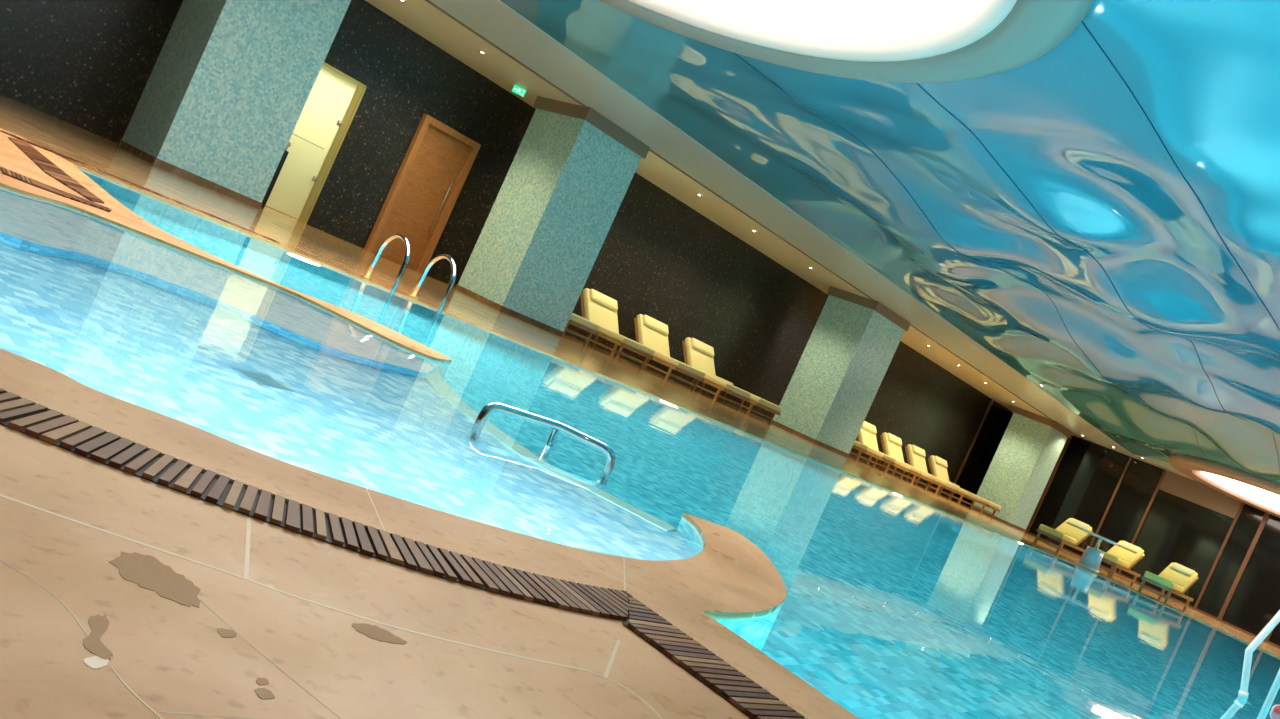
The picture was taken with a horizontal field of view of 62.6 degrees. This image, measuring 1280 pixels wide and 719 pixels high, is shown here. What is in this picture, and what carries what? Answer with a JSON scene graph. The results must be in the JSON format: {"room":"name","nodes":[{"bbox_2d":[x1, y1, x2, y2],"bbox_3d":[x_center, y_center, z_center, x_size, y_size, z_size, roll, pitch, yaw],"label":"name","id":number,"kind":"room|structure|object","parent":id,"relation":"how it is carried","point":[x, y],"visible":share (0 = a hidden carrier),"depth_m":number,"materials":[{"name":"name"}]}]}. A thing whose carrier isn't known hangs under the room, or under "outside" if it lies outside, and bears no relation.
{"room":"indoor swimming pool","nodes":[
{"label":"indoor swimming pool","id":0,"kind":"room"},
{"bbox_2d":[0,0,991,496],"bbox_3d":[-0.381,-2.118,23.855,0.200,3.880,43.100,25,1,43],"label":"wall","id":1,"kind":"structure","parent":0,"point":[88,65],"depth_m":20.47,"materials":[{"name":"black tile"}]},
{"bbox_2d":[265,62,366,223],"bbox_3d":[-5.700,-3.736,17.798,0.124,2.618,1.350,25,1,43],"label":"door","id":2,"kind":"structure","parent":1,"relation":"in","point":[334,99],"depth_m":17.99,"materials":[{"name":"beige wood"}]},
{"bbox_2d":[364,114,480,272],"bbox_3d":[-4.050,-3.066,19.676,0.140,2.703,1.324,25,1,43],"label":"door","id":3,"kind":"structure","parent":1,"relation":"in","point":[435,167],"depth_m":19.67,"materials":[{"name":"brown wood"}]},
{"bbox_2d":[948,399,993,496],"bbox_3d":[11.924,3.216,37.921,0.040,3.880,0.120,25,1,43],"label":"window frame","id":4,"kind":"structure","parent":1,"relation":"attached to","point":[992,400],"depth_m":37.89,"materials":[{"name":"brown metal"}]},
{"bbox_2d":[952,401,1012,506],"bbox_3d":[12.597,3.507,38.711,0.015,3.880,2.036,25,1,43],"label":"window","id":5,"kind":"structure","parent":1,"relation":"in","point":[993,429],"depth_m":38.68,"materials":[{"name":"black glass"}]},
{"bbox_2d":[0,94,1279,718],"bbox_3d":[6.537,3.214,16.087,23.450,0.001,43.400,25,1,43],"label":"floor","id":6,"kind":"structure","parent":0,"point":[172,655],"depth_m":1.35,"materials":[{"name":"stone"}]},
{"bbox_2d":[0,560,88,635],"bbox_3d":[-0.552,0.233,0.996,0.187,0.001,0.020,25,1,30],"label":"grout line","id":7,"kind":"structure","parent":6,"relation":"attached to","point":[59,599],"depth_m":1.01,"materials":[{"name":"brown"}]},
{"bbox_2d":[8,137,104,203],"bbox_3d":[-3.464,-1.146,6.105,0.199,0.008,2.713,24,1,-41],"label":"drain grate","id":8,"kind":"object","parent":6,"relation":"on","point":[39,159],"visible":1,"depth_m":5.80,"materials":[{"name":"black wood"}]},
{"bbox_2d":[0,167,112,211],"bbox_3d":[-2.655,-0.766,4.818,0.271,0.008,0.543,25,1,43],"label":"drain grate","id":9,"kind":"object","parent":6,"relation":"on","point":[5,171],"visible":1,"depth_m":4.75,"materials":[{"name":"black"}]},
{"bbox_2d":[83,656,108,668],"bbox_3d":[-0.477,0.267,0.927,0.018,0.001,0.028,24,1,17],"label":"puddle","id":10,"kind":"object","parent":6,"relation":"on","point":[95,662],"visible":1,"depth_m":0.92,"materials":[{"name":"beige"}]},
{"bbox_2d":[83,614,112,659],"bbox_3d":[-0.503,0.254,0.973,0.026,0.001,0.096,24,1,-32],"label":"puddle","id":11,"kind":"object","parent":6,"relation":"on","point":[99,624],"visible":1,"depth_m":0.96,"materials":[{"name":"brown liquid"}]},
{"bbox_2d":[109,665,162,718],"bbox_3d":[-0.434,0.287,0.904,0.094,0.001,0.006,25,1,33],"label":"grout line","id":12,"kind":"structure","parent":6,"relation":"in","point":[111,666],"depth_m":0.90,"materials":[{"name":"brown"}]},
{"bbox_2d":[0,130,278,242],"bbox_3d":[-4.008,-1.409,7.561,0.124,0.008,3.200,25,1,43],"label":"drain grate","id":13,"kind":"object","parent":6,"relation":"on","point":[2,131],"visible":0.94,"depth_m":7.77,"materials":[{"name":"black wood"}]},
{"bbox_2d":[109,551,200,607],"bbox_3d":[-0.530,0.240,1.155,0.129,0.001,0.090,25,1,43],"label":"puddle","id":14,"kind":"object","parent":6,"relation":"on","point":[148,572],"visible":1,"depth_m":1.15,"materials":[{"name":"brown liquid"}]},
{"bbox_2d":[160,711,262,718],"bbox_3d":[-0.362,0.319,0.936,0.132,0.001,0.002,24,1,-42],"label":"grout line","id":15,"kind":"structure","parent":6,"relation":"in","point":[160,711],"depth_m":0.92,"materials":[{"name":"brown"}]},
{"bbox_2d":[217,628,236,637],"bbox_3d":[-0.430,0.285,1.097,0.020,0.001,0.022,25,1,43],"label":"puddle","id":16,"kind":"object","parent":6,"relation":"on","point":[227,633],"visible":1,"depth_m":1.10,"materials":[{"name":"brown liquid"}]},
{"bbox_2d":[118,0,350,208],"bbox_3d":[-5.608,-4.352,14.916,1.540,3.887,1.650,25,1,43],"label":"pillar","id":17,"kind":"structure","parent":6,"relation":"on","point":[230,83],"depth_m":14.41,"materials":[{"name":"tile"}]},
{"bbox_2d":[244,518,250,578],"bbox_3d":[-0.514,0.245,1.378,0.006,0.001,0.236,24,1,-22],"label":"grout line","id":18,"kind":"structure","parent":6,"relation":"attached to","point":[248,526],"depth_m":1.36,"materials":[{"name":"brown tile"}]},
{"bbox_2d":[256,678,268,684],"bbox_3d":[-0.368,0.314,1.026,0.015,0.001,0.016,25,1,43],"label":"puddle","id":19,"kind":"object","parent":6,"relation":"on","point":[261,681],"visible":1,"depth_m":1.03,"materials":[{"name":"brown liquid"}]},
{"bbox_2d":[255,688,274,698],"bbox_3d":[-0.359,0.319,1.004,0.022,0.001,0.019,25,1,43],"label":"puddle","id":20,"kind":"object","parent":6,"relation":"on","point":[263,693],"visible":1,"depth_m":1.00,"materials":[{"name":"brown liquid"}]},
{"bbox_2d":[200,600,341,718],"bbox_3d":[-0.384,0.307,1.083,0.250,0.001,0.005,25,1,31],"label":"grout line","id":21,"kind":"structure","parent":6,"relation":"attached to","point":[200,600],"depth_m":1.08,"materials":[{"name":"brown"}]},
{"bbox_2d":[261,142,290,208],"bbox_3d":[-5.525,-2.795,15.894,0.100,1.090,0.100,25,1,43],"label":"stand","id":22,"kind":"object","parent":6,"relation":"on","point":[285,154],"visible":0.56,"depth_m":15.87,"materials":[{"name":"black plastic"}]},
{"bbox_2d":[0,494,585,670],"bbox_3d":[-0.423,0.287,1.307,0.835,0.001,0.066,24,1,-21],"label":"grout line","id":23,"kind":"structure","parent":6,"relation":"attached to","point":[1,495],"depth_m":1.27,"materials":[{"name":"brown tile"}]},
{"bbox_2d":[0,388,627,619],"bbox_3d":[-0.959,0.037,1.605,2.172,0.008,0.420,24,1,-12],"label":"drain grate","id":24,"kind":"object","parent":6,"relation":"on","point":[21,414],"visible":1,"depth_m":1.58,"materials":[{"name":"black wood"}]},
{"bbox_2d":[366,488,384,530],"bbox_3d":[-0.462,0.262,1.836,0.003,0.001,0.262,24,1,-24],"label":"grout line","id":25,"kind":"structure","parent":6,"relation":"attached to","point":[366,488],"depth_m":1.83,"materials":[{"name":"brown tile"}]},
{"bbox_2d":[351,623,406,643],"bbox_3d":[-0.318,0.334,1.281,0.048,0.001,0.067,25,1,43],"label":"puddle","id":26,"kind":"object","parent":6,"relation":"on","point":[372,631],"visible":1,"depth_m":1.28,"materials":[{"name":"brown liquid"}]},
{"bbox_2d":[361,233,456,312],"bbox_3d":[-2.185,-0.383,9.284,0.531,1.394,0.620,25,1,43],"label":"pool ladder","id":27,"kind":"object","parent":6,"relation":"attached to","point":[397,235],"visible":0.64,"depth_m":9.22,"materials":[{"name":"silver metal"}]},
{"bbox_2d":[455,96,649,336],"bbox_3d":[-1.642,-2.633,19.506,1.540,3.887,1.680,25,1,43],"label":"pillar","id":28,"kind":"structure","parent":6,"relation":"on","point":[569,176],"depth_m":18.95,"materials":[{"name":"tile"}]},
{"bbox_2d":[564,313,598,346],"bbox_3d":[-1.695,-1.164,20.788,1.950,1.132,1.020,25,1,43],"label":"sun lounger","id":29,"kind":"object","parent":6,"relation":"on","point":[590,327],"visible":0.15,"depth_m":20.25,"materials":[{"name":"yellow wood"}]},
{"bbox_2d":[569,313,598,330],"bbox_3d":[-1.523,-0.925,20.549,1.250,0.138,0.990,25,1,43],"label":"seat cushion","id":30,"kind":"object","parent":29,"relation":"on","point":[580,322],"depth_m":20.16,"materials":[{"name":"beige fabric"}]},
{"bbox_2d":[563,288,654,369],"bbox_3d":[-0.594,-0.687,22.062,1.950,1.132,1.020,25,1,43],"label":"sun lounger","id":31,"kind":"object","parent":6,"relation":"on","point":[598,308],"visible":0.8,"depth_m":22.05,"materials":[{"name":"beige fabric"}]},
{"bbox_2d":[583,288,618,333],"bbox_3d":[-0.829,-0.992,22.379,0.595,0.714,0.990,25,1,43],"label":"cushion","id":32,"kind":"object","parent":31,"relation":"on","point":[598,308],"depth_m":22.24,"materials":[{"name":"beige fabric"}]},
{"bbox_2d":[589,289,617,310],"bbox_3d":[-0.776,-1.268,22.436,0.204,0.230,0.860,25,1,43],"label":"pillow","id":33,"kind":"object","parent":31,"relation":"on","point":[596,298],"depth_m":22.34,"materials":[{"name":"beige fabric"}]},
{"bbox_2d":[597,325,654,355],"bbox_3d":[-0.422,-0.448,21.823,1.250,0.138,0.990,25,1,43],"label":"seat cushion","id":34,"kind":"object","parent":31,"relation":"on","point":[611,334],"depth_m":21.36,"materials":[{"name":"beige fabric"}]},
{"bbox_2d":[603,639,619,677],"bbox_3d":[-0.042,0.454,1.599,0.006,0.001,0.218,24,1,4],"label":"trim","id":35,"kind":"structure","parent":6,"relation":"attached to","point":[615,649],"depth_m":1.59,"materials":[{"name":"brown tile"}]},
{"bbox_2d":[585,669,662,718],"bbox_3d":[0.006,0.477,1.440,0.205,0.001,0.047,25,1,39],"label":"trim","id":36,"kind":"structure","parent":6,"relation":"attached to","point":[585,669],"depth_m":1.48,"materials":[{"name":"brown tile"}]},
{"bbox_2d":[623,558,625,589],"bbox_3d":[-0.033,0.450,2.207,0.003,0.001,0.314,24,1,-2],"label":"trim","id":37,"kind":"structure","parent":6,"relation":"attached to","point":[623,558],"depth_m":2.19,"materials":[{"name":"brown tile"}]},
{"bbox_2d":[616,314,704,391],"bbox_3d":[0.538,-0.197,23.372,1.950,1.132,1.020,25,1,43],"label":"sun lounger","id":38,"kind":"object","parent":6,"relation":"on","point":[652,333],"visible":0.85,"depth_m":23.36,"materials":[{"name":"beige fabric"}]},
{"bbox_2d":[637,314,669,356],"bbox_3d":[0.303,-0.501,23.689,0.595,0.714,0.990,25,1,43],"label":"cushion","id":39,"kind":"object","parent":38,"relation":"on","point":[652,333],"depth_m":23.54,"materials":[{"name":"beige fabric"}]},
{"bbox_2d":[643,315,668,334],"bbox_3d":[0.357,-0.778,23.746,0.204,0.230,0.860,25,1,43],"label":"pillow","id":40,"kind":"object","parent":38,"relation":"on","point":[650,324],"depth_m":23.64,"materials":[{"name":"beige fabric"}]},
{"bbox_2d":[653,350,704,377],"bbox_3d":[0.710,0.043,23.134,1.250,0.138,0.990,25,1,43],"label":"seat cushion","id":41,"kind":"object","parent":38,"relation":"on","point":[663,357],"depth_m":22.65,"materials":[{"name":"beige fabric"}]},
{"bbox_2d":[671,337,750,410],"bbox_3d":[1.670,0.294,24.683,1.950,1.132,1.020,25,1,43],"label":"sun lounger","id":42,"kind":"object","parent":6,"relation":"on","point":[697,354],"visible":0.8,"depth_m":24.66,"materials":[{"name":"beige"}]},
{"bbox_2d":[685,337,715,376],"bbox_3d":[1.435,-0.011,25.000,0.595,0.714,0.990,25,1,43],"label":"cushion","id":43,"kind":"object","parent":42,"relation":"on","point":[699,355],"depth_m":24.84,"materials":[{"name":"beige fabric"}]},
{"bbox_2d":[691,338,713,356],"bbox_3d":[1.489,-0.287,25.057,0.204,0.230,0.860,25,1,43],"label":"pillow","id":44,"kind":"object","parent":42,"relation":"on","point":[698,347],"depth_m":24.95,"materials":[{"name":"beige fabric"}]},
{"bbox_2d":[703,373,750,397],"bbox_3d":[1.842,0.533,24.444,1.250,0.138,0.990,25,1,43],"label":"seat cushion","id":45,"kind":"object","parent":42,"relation":"on","point":[713,381],"depth_m":23.94,"materials":[{"name":"beige fabric"}]},
{"bbox_2d":[622,593,806,718],"bbox_3d":[1.168,1.003,0.676,3.770,0.008,0.156,25,1,43],"label":"drain grate","id":46,"kind":"object","parent":6,"relation":"on","point":[753,700],"visible":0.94,"depth_m":1.76,"materials":[{"name":"black wood"}]},
{"bbox_2d":[699,376,781,423],"bbox_3d":[2.398,0.932,25.669,1.950,0.540,1.020,25,1,43],"label":"sun lounger","id":47,"kind":"object","parent":6,"relation":"on","point":[754,400],"visible":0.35,"depth_m":25.03,"materials":[{"name":"yellow fabric"}]},
{"bbox_2d":[716,376,732,384],"bbox_3d":[1.984,0.476,26.197,0.260,0.060,0.900,25,1,43],"label":"cushion","id":48,"kind":"object","parent":47,"relation":"on","point":[716,376],"depth_m":26.15,"materials":[{"name":"beige fabric"}]},
{"bbox_2d":[748,394,781,411],"bbox_3d":[2.692,0.901,25.427,1.250,0.138,0.990,25,1,43],"label":"seat cushion","id":49,"kind":"object","parent":47,"relation":"on","point":[755,400],"depth_m":24.83,"materials":[{"name":"beige fabric"}]},
{"bbox_2d":[771,286,910,456],"bbox_3d":[5.224,0.342,27.452,1.540,3.887,1.830,25,1,43],"label":"pillar","id":50,"kind":"structure","parent":6,"relation":"on","point":[854,340],"depth_m":26.86,"materials":[{"name":"tile"}]},
{"bbox_2d":[850,441,883,467],"bbox_3d":[5.885,2.120,29.560,1.950,1.132,1.020,25,1,43],"label":"sun lounger","id":51,"kind":"object","parent":6,"relation":"on","point":[857,445],"visible":0.2,"depth_m":28.77,"materials":[{"name":"beige fabric"}]},
{"bbox_2d":[853,441,883,457],"bbox_3d":[6.057,2.359,29.322,1.250,0.138,0.990,25,1,43],"label":"seat cushion","id":52,"kind":"object","parent":51,"relation":"on","point":[857,445],"depth_m":28.75,"materials":[{"name":"beige fabric"}]},
{"bbox_2d":[851,421,910,479],"bbox_3d":[6.954,2.583,30.798,1.950,1.132,1.020,25,1,43],"label":"sun lounger","id":53,"kind":"object","parent":6,"relation":"on","point":[866,435],"visible":0.51,"depth_m":30.73,"materials":[{"name":"beige"}]},
{"bbox_2d":[858,427,878,450],"bbox_3d":[6.719,2.279,31.115,0.595,0.714,0.990,25,1,43],"label":"cushion","id":54,"kind":"object","parent":53,"relation":"on","point":[866,435],"depth_m":30.99,"materials":[{"name":"beige fabric"}]},
{"bbox_2d":[862,421,876,433],"bbox_3d":[6.773,2.002,31.172,0.204,0.230,0.860,25,1,43],"label":"pillow","id":55,"kind":"object","parent":53,"relation":"on","point":[867,428],"depth_m":31.07,"materials":[{"name":"beige fabric"}]},
{"bbox_2d":[882,454,910,469],"bbox_3d":[7.126,2.823,30.560,1.250,0.138,0.990,25,1,43],"label":"seat cushion","id":56,"kind":"object","parent":53,"relation":"on","point":[888,459],"depth_m":29.97,"materials":[{"name":"beige fabric"}]},
{"bbox_2d":[867,432,935,489],"bbox_3d":[8.024,3.047,32.035,1.950,1.132,1.020,25,1,43],"label":"sun lounger","id":57,"kind":"object","parent":6,"relation":"on","point":[892,444],"visible":0.63,"depth_m":32.04,"materials":[{"name":"beige fabric"}]},
{"bbox_2d":[882,432,903,461],"bbox_3d":[7.789,2.742,32.353,0.595,0.714,0.990,25,1,43],"label":"cushion","id":58,"kind":"object","parent":57,"relation":"on","point":[892,444],"depth_m":32.15,"materials":[{"name":"beige fabric"}]},
{"bbox_2d":[887,433,901,445],"bbox_3d":[7.842,2.466,32.410,0.204,0.230,0.860,25,1,43],"label":"pillow","id":59,"kind":"object","parent":57,"relation":"on","point":[892,440],"depth_m":32.26,"materials":[{"name":"beige fabric"}]},
{"bbox_2d":[909,466,935,480],"bbox_3d":[8.196,3.286,31.797,1.250,0.138,0.990,25,1,43],"label":"seat cushion","id":60,"kind":"object","parent":57,"relation":"on","point":[916,472],"depth_m":31.20,"materials":[{"name":"beige fabric"}]},
{"bbox_2d":[892,444,958,499],"bbox_3d":[9.093,3.510,33.273,1.950,1.132,1.020,25,1,43],"label":"sun lounger","id":61,"kind":"object","parent":6,"relation":"on","point":[915,456],"visible":0.69,"depth_m":33.28,"materials":[{"name":"beige fabric"}]},
{"bbox_2d":[907,444,927,472],"bbox_3d":[8.858,3.206,33.590,0.595,0.714,0.990,25,1,43],"label":"cushion","id":62,"kind":"object","parent":61,"relation":"on","point":[916,456],"depth_m":33.38,"materials":[{"name":"beige fabric"}]},
{"bbox_2d":[911,445,925,456],"bbox_3d":[8.912,2.929,33.647,0.204,0.230,0.860,25,1,43],"label":"pillow","id":63,"kind":"object","parent":61,"relation":"on","point":[916,451],"depth_m":33.47,"materials":[{"name":"beige fabric"}]},
{"bbox_2d":[935,477,958,490],"bbox_3d":[9.265,3.749,33.035,1.250,0.138,0.990,25,1,43],"label":"seat cushion","id":64,"kind":"object","parent":61,"relation":"on","point":[941,483],"depth_m":32.43,"materials":[{"name":"beige fabric"}]},
{"bbox_2d":[916,455,979,508],"bbox_3d":[10.163,3.973,34.511,1.950,1.132,1.020,25,1,43],"label":"sun lounger","id":65,"kind":"object","parent":6,"relation":"on","point":[938,466],"visible":0.62,"depth_m":34.53,"materials":[{"name":"beige fabric"}]},
{"bbox_2d":[930,455,949,482],"bbox_3d":[9.928,3.669,34.828,0.595,0.714,0.990,25,1,43],"label":"cushion","id":66,"kind":"object","parent":65,"relation":"on","point":[938,466],"depth_m":34.61,"materials":[{"name":"beige fabric"}]},
{"bbox_2d":[934,456,947,467],"bbox_3d":[9.981,3.392,34.885,0.204,0.230,0.860,25,1,43],"label":"pillow","id":67,"kind":"object","parent":65,"relation":"on","point":[939,462],"depth_m":34.71,"materials":[{"name":"beige fabric"}]},
{"bbox_2d":[958,487,979,499],"bbox_3d":[10.335,4.213,34.273,1.250,0.138,0.990,25,1,43],"label":"seat cushion","id":68,"kind":"object","parent":65,"relation":"on","point":[962,492],"depth_m":33.65,"materials":[{"name":"beige fabric"}]},
{"bbox_2d":[939,482,1000,517],"bbox_3d":[11.174,4.734,35.825,1.950,0.540,1.020,25,1,43],"label":"sun lounger","id":69,"kind":"object","parent":6,"relation":"on","point":[984,502],"visible":0.36,"depth_m":35.07,"materials":[{"name":"beige"}]},
{"bbox_2d":[978,497,1000,509],"bbox_3d":[11.467,4.703,35.583,1.250,0.138,0.990,25,1,43],"label":"seat cushion","id":70,"kind":"object","parent":69,"relation":"on","point":[984,502],"depth_m":34.98,"materials":[{"name":"beige fabric"}]},
{"bbox_2d":[972,406,1071,531],"bbox_3d":[13.330,3.854,36.833,1.540,3.887,1.700,25,1,43],"label":"pillar","id":71,"kind":"structure","parent":6,"relation":"on","point":[1031,445],"depth_m":36.25,"materials":[{"name":"tile"}]},
{"bbox_2d":[1033,518,1092,557],"bbox_3d":[10.030,4.156,24.770,0.620,0.925,1.950,25,1,43],"label":"sun lounger","id":72,"kind":"object","parent":6,"relation":"on","point":[1071,533],"visible":0.91,"depth_m":24.64,"materials":[{"name":"yellow fabric"}]},
{"bbox_2d":[1039,524,1077,544],"bbox_3d":[9.714,4.064,24.425,0.590,0.138,1.000,25,1,43],"label":"seat cushion","id":73,"kind":"object","parent":72,"relation":"on","point":[1063,536],"depth_m":24.14,"materials":[{"name":"yellow fabric"}]},
{"bbox_2d":[1055,518,1091,542],"bbox_3d":[10.278,4.062,24.967,0.590,0.517,0.648,25,1,43],"label":"cushion","id":74,"kind":"object","parent":72,"relation":"on","point":[1072,527],"depth_m":24.90,"materials":[{"name":"yellow fabric"}]},
{"bbox_2d":[1067,518,1088,529],"bbox_3d":[10.440,3.926,25.063,0.460,0.178,0.222,25,1,43],"label":"pillow","id":75,"kind":"object","parent":72,"relation":"on","point":[1073,523],"depth_m":25.01,"materials":[{"name":"beige fabric"}]},
{"bbox_2d":[1076,529,1119,572],"bbox_3d":[10.023,4.258,23.193,0.720,0.770,0.480,25,1,43],"label":"side table","id":76,"kind":"object","parent":6,"relation":"on","point":[1091,559],"visible":1,"depth_m":23.03,"materials":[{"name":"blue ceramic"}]},
{"bbox_2d":[1098,540,1144,586],"bbox_3d":[11.098,4.639,24.422,0.620,0.925,1.950,25,1,43],"label":"sun lounger","id":77,"kind":"object","parent":6,"relation":"on","point":[1124,557],"visible":0.89,"depth_m":24.43,"materials":[{"name":"yellow fabric"}]},
{"bbox_2d":[1098,549,1129,568],"bbox_3d":[10.782,4.548,24.076,0.590,0.138,1.000,25,1,43],"label":"seat cushion","id":78,"kind":"object","parent":77,"relation":"on","point":[1114,559],"depth_m":23.72,"materials":[{"name":"yellow fabric"}]},
{"bbox_2d":[1106,541,1143,565],"bbox_3d":[11.346,4.545,24.619,0.590,0.517,0.648,25,1,43],"label":"cushion","id":79,"kind":"object","parent":77,"relation":"on","point":[1130,553],"depth_m":24.55,"materials":[{"name":"yellow fabric"}]},
{"bbox_2d":[1119,540,1140,552],"bbox_3d":[11.508,4.410,24.714,0.460,0.178,0.222,25,1,43],"label":"pillow","id":80,"kind":"object","parent":77,"relation":"on","point":[1125,546],"depth_m":24.65,"materials":[{"name":"beige fabric"}]},
{"bbox_2d":[1026,531,1279,648],"bbox_3d":[20.825,9.389,30.756,20.900,0.067,0.100,25,1,43],"label":"baseboard","id":81,"kind":"structure","parent":6,"relation":"on","point":[1028,532],"depth_m":34.08,"materials":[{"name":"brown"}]},
{"bbox_2d":[1137,563,1198,611],"bbox_3d":[11.651,4.904,23.089,0.620,0.925,1.950,25,1,43],"label":"sun lounger","id":82,"kind":"object","parent":6,"relation":"on","point":[1177,579],"visible":1,"depth_m":23.03,"materials":[{"name":"yellow fabric"}]},
{"bbox_2d":[1144,571,1183,592],"bbox_3d":[11.335,4.813,22.744,0.590,0.138,1.000,25,1,43],"label":"seat cushion","id":83,"kind":"object","parent":82,"relation":"on","point":[1169,584],"depth_m":22.44,"materials":[{"name":"yellow fabric"}]},
{"bbox_2d":[1158,563,1197,589],"bbox_3d":[11.898,4.811,23.287,0.590,0.517,0.648,25,1,43],"label":"cushion","id":84,"kind":"object","parent":82,"relation":"on","point":[1176,573],"depth_m":23.22,"materials":[{"name":"yellow fabric"}]},
{"bbox_2d":[1170,563,1194,576],"bbox_3d":[12.060,4.675,23.382,0.460,0.178,0.222,25,1,43],"label":"pillow","id":85,"kind":"object","parent":82,"relation":"on","point":[1181,570],"depth_m":23.33,"materials":[{"name":"beige fabric"}]},
{"bbox_2d":[0,163,1279,658],"bbox_3d":[5.448,3.522,9.667,11.900,1.300,25.150,25,1,43],"label":"wall","id":86,"kind":"structure","parent":0,"point":[710,613],"depth_m":5.06,"materials":[{"name":"stone"}]},
{"bbox_2d":[0,167,1279,718],"bbox_3d":[5.404,3.618,9.668,11.908,1.488,25.156,25,1,43],"label":"pool water","id":87,"kind":"object","parent":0,"point":[894,606],"visible":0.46,"depth_m":3.69,"materials":[{"name":"blue liquid"}]},
{"bbox_2d":[1238,610,1279,708],"bbox_3d":[3.906,1.841,6.482,0.463,1.409,0.107,24,1,-28],"label":"handrail","id":88,"kind":"object","parent":87,"relation":"in","point":[1243,693],"visible":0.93,"depth_m":6.42,"materials":[{"name":"silver metal"}]},
{"bbox_2d":[1271,704,1279,714],"bbox_3d":[3.971,2.188,6.527,0.086,0.086,0.120,24,1,9],"label":"float","id":89,"kind":"object","parent":87,"relation":"on","point":[1276,708],"visible":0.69,"depth_m":6.51,"materials":[{"name":"red plastic"}]},
{"bbox_2d":[365,0,1279,482],"bbox_3d":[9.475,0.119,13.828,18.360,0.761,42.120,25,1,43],"label":"ceiling","id":90,"kind":"structure","parent":0,"point":[1063,124],"depth_m":13.50,"materials":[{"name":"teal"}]},
{"bbox_2d":[512,85,525,96],"bbox_3d":[-2.217,-4.932,19.296,0.238,0.138,0.031,24,1,-12],"label":"exit sign","id":91,"kind":"object","parent":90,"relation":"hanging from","point":[518,90],"visible":1,"depth_m":19.28,"materials":[{"name":"green plastic"}]},
{"bbox_2d":[425,0,1078,437],"bbox_3d":[2.152,-3.087,22.029,0.040,0.035,43.100,25,1,43],"label":"trim","id":92,"kind":"structure","parent":90,"relation":"attached to","point":[428,1],"depth_m":20.96,"materials":[{"name":"brown metal"}]},
{"bbox_2d":[599,0,1093,82],"bbox_3d":[-0.264,-3.915,7.848,7.480,0.240,7.480,25,1,43],"label":"ceiling light","id":93,"kind":"object","parent":90,"relation":"attached to","point":[903,41],"visible":1,"depth_m":9.27,"materials":[{"name":"beige plastic"}]},
{"bbox_2d":[666,0,980,41],"bbox_3d":[-0.262,-3.920,7.848,6.140,0.030,6.140,25,1,43],"label":"diffuser","id":94,"kind":"object","parent":93,"relation":"attached to","point":[786,20],"depth_m":9.37,"materials":[{"name":"white plastic"}]},
{"bbox_2d":[732,52,1206,459],"bbox_3d":[6.125,-1.484,17.791,0.012,0.556,40.800,25,1,43],"label":"trim","id":95,"kind":"structure","parent":90,"relation":"attached to","point":[732,52],"depth_m":15.31,"materials":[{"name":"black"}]},
{"bbox_2d":[916,83,1279,469],"bbox_3d":[7.781,-0.730,16.077,0.012,0.604,40.800,25,1,43],"label":"trim","id":96,"kind":"structure","parent":90,"relation":"attached to","point":[916,83],"depth_m":13.20,"materials":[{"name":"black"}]},
{"bbox_2d":[1081,21,1279,331],"bbox_3d":[9.215,0.076,14.536,0.012,0.176,40.800,25,1,43],"label":"trim","id":97,"kind":"structure","parent":90,"relation":"attached to","point":[1082,21],"depth_m":9.30,"materials":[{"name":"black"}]},
{"bbox_2d":[1168,454,1279,517],"bbox_3d":[18.625,4.271,29.491,7.340,0.240,7.340,25,1,43],"label":"ceiling light","id":98,"kind":"object","parent":90,"relation":"attached to","point":[1263,494],"visible":1,"depth_m":30.00,"materials":[{"name":"beige"}]},
{"bbox_2d":[1200,471,1279,511],"bbox_3d":[18.627,4.267,29.491,5.540,0.030,5.540,25,1,43],"label":"diffuser","id":99,"kind":"object","parent":98,"relation":"attached to","point":[1268,501],"depth_m":31.14,"materials":[{"name":"white plastic"}]},
{"bbox_2d":[1079,437,1201,483],"bbox_3d":[21.174,7.280,31.794,23.150,4.180,0.200,25,1,43],"label":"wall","id":100,"kind":"structure","parent":0,"point":[1079,437],"depth_m":36.55,"materials":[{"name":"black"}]},
{"bbox_2d":[1026,435,1279,645],"bbox_3d":[20.996,7.369,31.392,22.780,3.877,0.100,25,1,43],"label":"window","id":101,"kind":"structure","parent":0,"point":[1232,545],"depth_m":34.91,"materials":[{"name":"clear glass"}]},
{"bbox_3d":[-2.001,0.461,2.976,3.430,0.930,4.368,25,1,43],"label":"floor","id":102,"kind":"structure","parent":0,"visible":0},
{"bbox_2d":[475,402,615,472],"bbox_3d":[-0.405,0.410,3.706,0.593,0.432,0.175,24,1,-30],"label":"handrail","id":103,"kind":"object","parent":102,"relation":"on","point":[556,426],"visible":0.52,"depth_m":3.76,"materials":[{"name":"silver metal"}]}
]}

